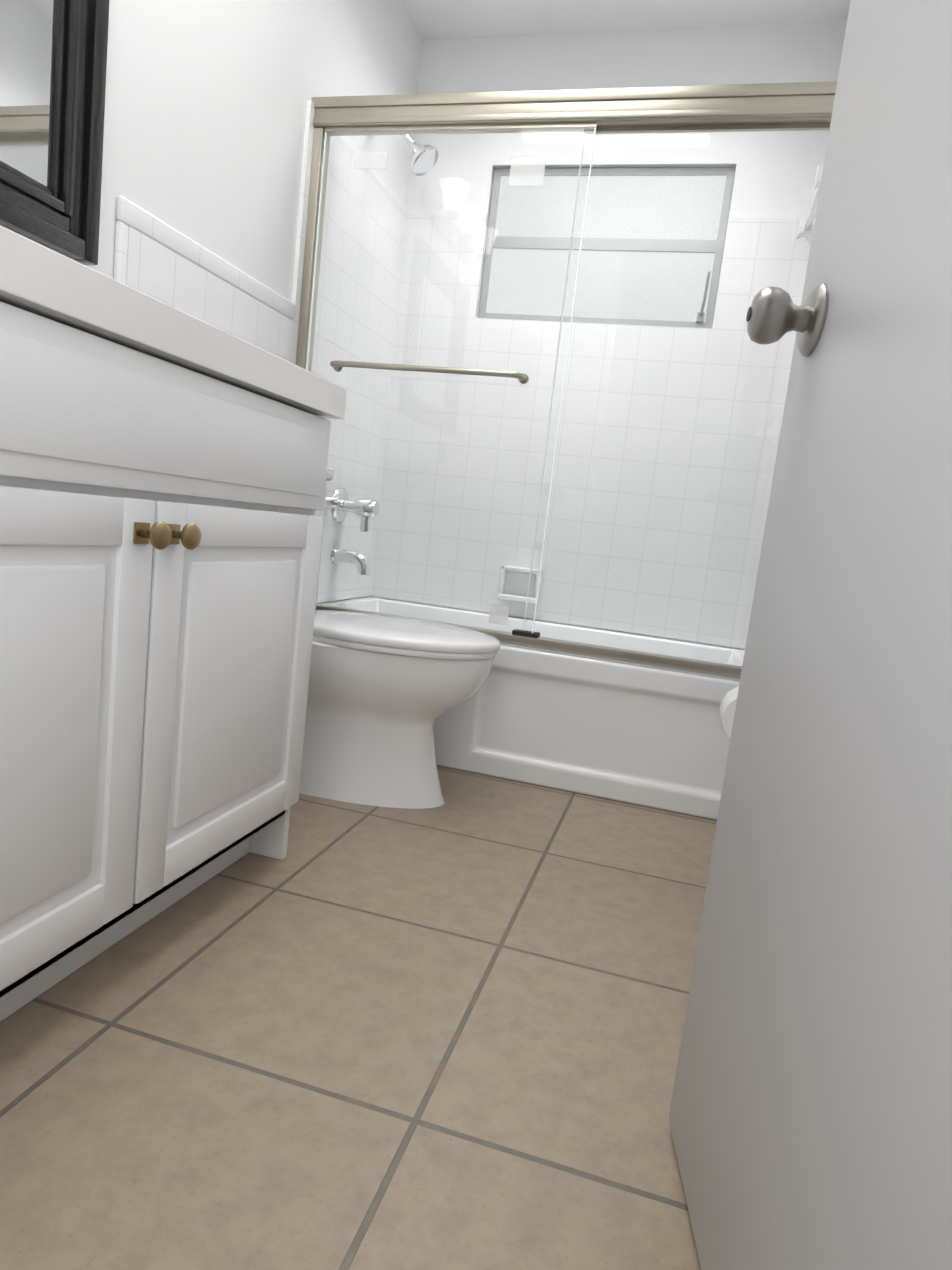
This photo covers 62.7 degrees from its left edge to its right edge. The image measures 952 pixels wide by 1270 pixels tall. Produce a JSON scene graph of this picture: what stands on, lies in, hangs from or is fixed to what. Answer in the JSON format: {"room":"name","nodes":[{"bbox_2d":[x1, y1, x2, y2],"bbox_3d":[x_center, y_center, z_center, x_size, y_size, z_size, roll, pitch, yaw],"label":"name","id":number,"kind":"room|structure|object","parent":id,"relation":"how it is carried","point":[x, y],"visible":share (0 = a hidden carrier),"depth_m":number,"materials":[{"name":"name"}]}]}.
{"room":"bathroom","nodes":[
{"label":"bathroom","id":0,"kind":"room"},
{"bbox_2d":[0,0,421,603],"bbox_3d":[-0.693,-0.781,1.591,0.108,2.241,2.736,9,8,14],"label":"wall","id":1,"kind":"structure","parent":0,"point":[204,118],"depth_m":1.76,"materials":[{"name":"white paint"}]},
{"bbox_2d":[0,0,109,264],"bbox_3d":[-0.738,-0.931,1.042,0.031,0.620,0.648,9,8,14],"label":"mirror","id":2,"kind":"object","parent":1,"relation":"attached to","point":[53,60],"visible":0.98,"depth_m":1.28,"materials":[{"name":"black paint"}]},
{"bbox_2d":[113,100,406,602],"bbox_3d":[-0.518,-0.555,2.152,0.013,1.683,1.375,9,8,14],"label":"wall tile","id":3,"kind":"structure","parent":1,"relation":"attached to","point":[159,259],"depth_m":2.30,"materials":[{"name":"white tile"}]},
{"bbox_2d":[331,546,368,574],"bbox_3d":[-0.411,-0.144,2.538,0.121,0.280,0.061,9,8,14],"label":"tub spout","id":4,"kind":"object","parent":3,"relation":"attached to","point":[363,562],"depth_m":2.51,"materials":[{"name":"silver metal"}]},
{"bbox_2d":[325,488,378,532],"bbox_3d":[-0.386,-0.396,2.473,0.129,0.132,0.173,9,8,14],"label":"tub valve","id":5,"kind":"object","parent":3,"relation":"attached to","point":[365,503],"depth_m":2.48,"materials":[{"name":"silver metal"}]},
{"bbox_2d":[400,135,437,175],"bbox_3d":[-0.214,-1.477,2.341,0.214,0.179,0.097,9,8,14],"label":"shower head","id":6,"kind":"object","parent":1,"relation":"attached to","point":[431,150],"depth_m":2.32},
{"bbox_2d":[295,81,836,678],"bbox_3d":[0.144,-0.641,1.964,1.346,1.346,0.100,9,8,14],"label":"shower door frame","id":7,"kind":"object","parent":1,"relation":"attached to","point":[777,107],"visible":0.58,"depth_m":1.94,"materials":[{"name":"silver metal"}]},
{"bbox_2d":[0,766,716,1269],"bbox_3d":[-0.125,0.463,1.567,1.566,0.072,2.736,9,8,14],"label":"floor","id":8,"kind":"structure","parent":0,"point":[362,1036],"depth_m":0.94,"materials":[{"name":"tile"}]},
{"bbox_2d":[0,226,346,1021],"bbox_3d":[-0.616,-0.056,1.019,0.526,0.988,0.920,9,8,14],"label":"bathroom vanity","id":9,"kind":"object","parent":8,"relation":"on","point":[162,478],"visible":1,"depth_m":0.94,"materials":[{"name":"white paint"}]},
{"bbox_2d":[299,466,500,808],"bbox_3d":[-0.294,-0.017,1.844,0.722,0.758,0.423,9,8,14],"label":"toilet","id":10,"kind":"object","parent":8,"relation":"on","point":[385,692],"visible":0.54,"depth_m":1.76,"materials":[{"name":"white ceramic"}]},
{"bbox_2d":[320,596,744,819],"bbox_3d":[0.135,0.163,2.395,1.343,0.351,0.725,9,8,14],"label":"tub","id":11,"kind":"object","parent":8,"relation":"on","point":[643,735],"visible":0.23,"depth_m":2.00,"materials":[{"name":"white ceramic"}]},
{"bbox_2d":[369,20,846,649],"bbox_3d":[0.352,-0.811,2.669,1.350,2.241,0.108,9,8,14],"label":"wall","id":12,"kind":"structure","parent":0,"point":[793,52],"depth_m":2.47,"materials":[{"name":"white paint"}]},
{"bbox_2d":[497,565,542,603],"bbox_3d":[0.153,-0.175,2.700,0.144,0.117,0.045,9,8,14],"label":"soap shelf","id":13,"kind":"object","parent":12,"relation":"attached to","point":[514,572],"depth_m":2.70,"materials":[{"name":"white ceramic"}]},
{"bbox_2d":[371,214,809,648],"bbox_3d":[0.325,-0.704,2.626,1.328,1.329,0.011,9,8,14],"label":"wall tile","id":14,"kind":"structure","parent":12,"relation":"attached to","point":[641,509],"depth_m":2.63,"materials":[{"name":"white tile"}]},
{"bbox_2d":[478,167,734,327],"bbox_3d":[0.408,-1.275,2.567,0.780,0.491,0.072,9,8,14],"label":"window","id":15,"kind":"structure","parent":12,"relation":"in","point":[695,181],"depth_m":2.56,"materials":[{"name":"white glass"}]},
{"bbox_2d":[401,0,849,39],"bbox_3d":[0.135,-1.814,1.251,1.566,0.072,2.736,9,8,14],"label":"ceiling","id":16,"kind":"structure","parent":0,"point":[441,19],"depth_m":2.41,"materials":[{"name":"white paint"}]},
{"bbox_3d":[0.703,-0.570,1.228,0.108,2.241,2.736,9,8,14],"label":"wall","id":17,"kind":"structure","parent":0,"visible":0},
{"bbox_3d":[0.710,-0.342,1.630,0.013,1.683,1.771,9,8,14],"label":"wall tile","id":18,"kind":"structure","parent":17,"relation":"attached to","visible":0},
{"bbox_2d":[720,686,738,739],"bbox_3d":[0.521,0.149,1.459,0.122,0.153,0.144,9,8,14],"label":"paper holder","id":19,"kind":"object","parent":18,"relation":"attached to","point":[727,707],"visible":0.06,"depth_m":1.43,"materials":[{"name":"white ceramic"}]},
{"bbox_2d":[796,166,822,245],"bbox_3d":[0.936,-1.179,2.145,0.054,0.076,0.394,9,8,14],"label":"towel bar","id":20,"kind":"object","parent":18,"relation":"attached to","point":[812,215],"depth_m":2.20,"materials":[{"name":"white ceramic"}]},
{"bbox_3d":[-0.343,-0.540,0.149,1.350,2.241,0.108,9,8,14],"label":"wall","id":21,"kind":"structure","parent":0,"visible":0},
{"bbox_2d":[668,0,951,1269],"bbox_3d":[0.293,-0.399,0.404,0.210,2.014,0.700,9,8,14],"label":"door","id":22,"kind":"structure","parent":21,"relation":"in","point":[810,1118],"depth_m":0.55,"materials":[{"name":"grey paint"}]}
]}

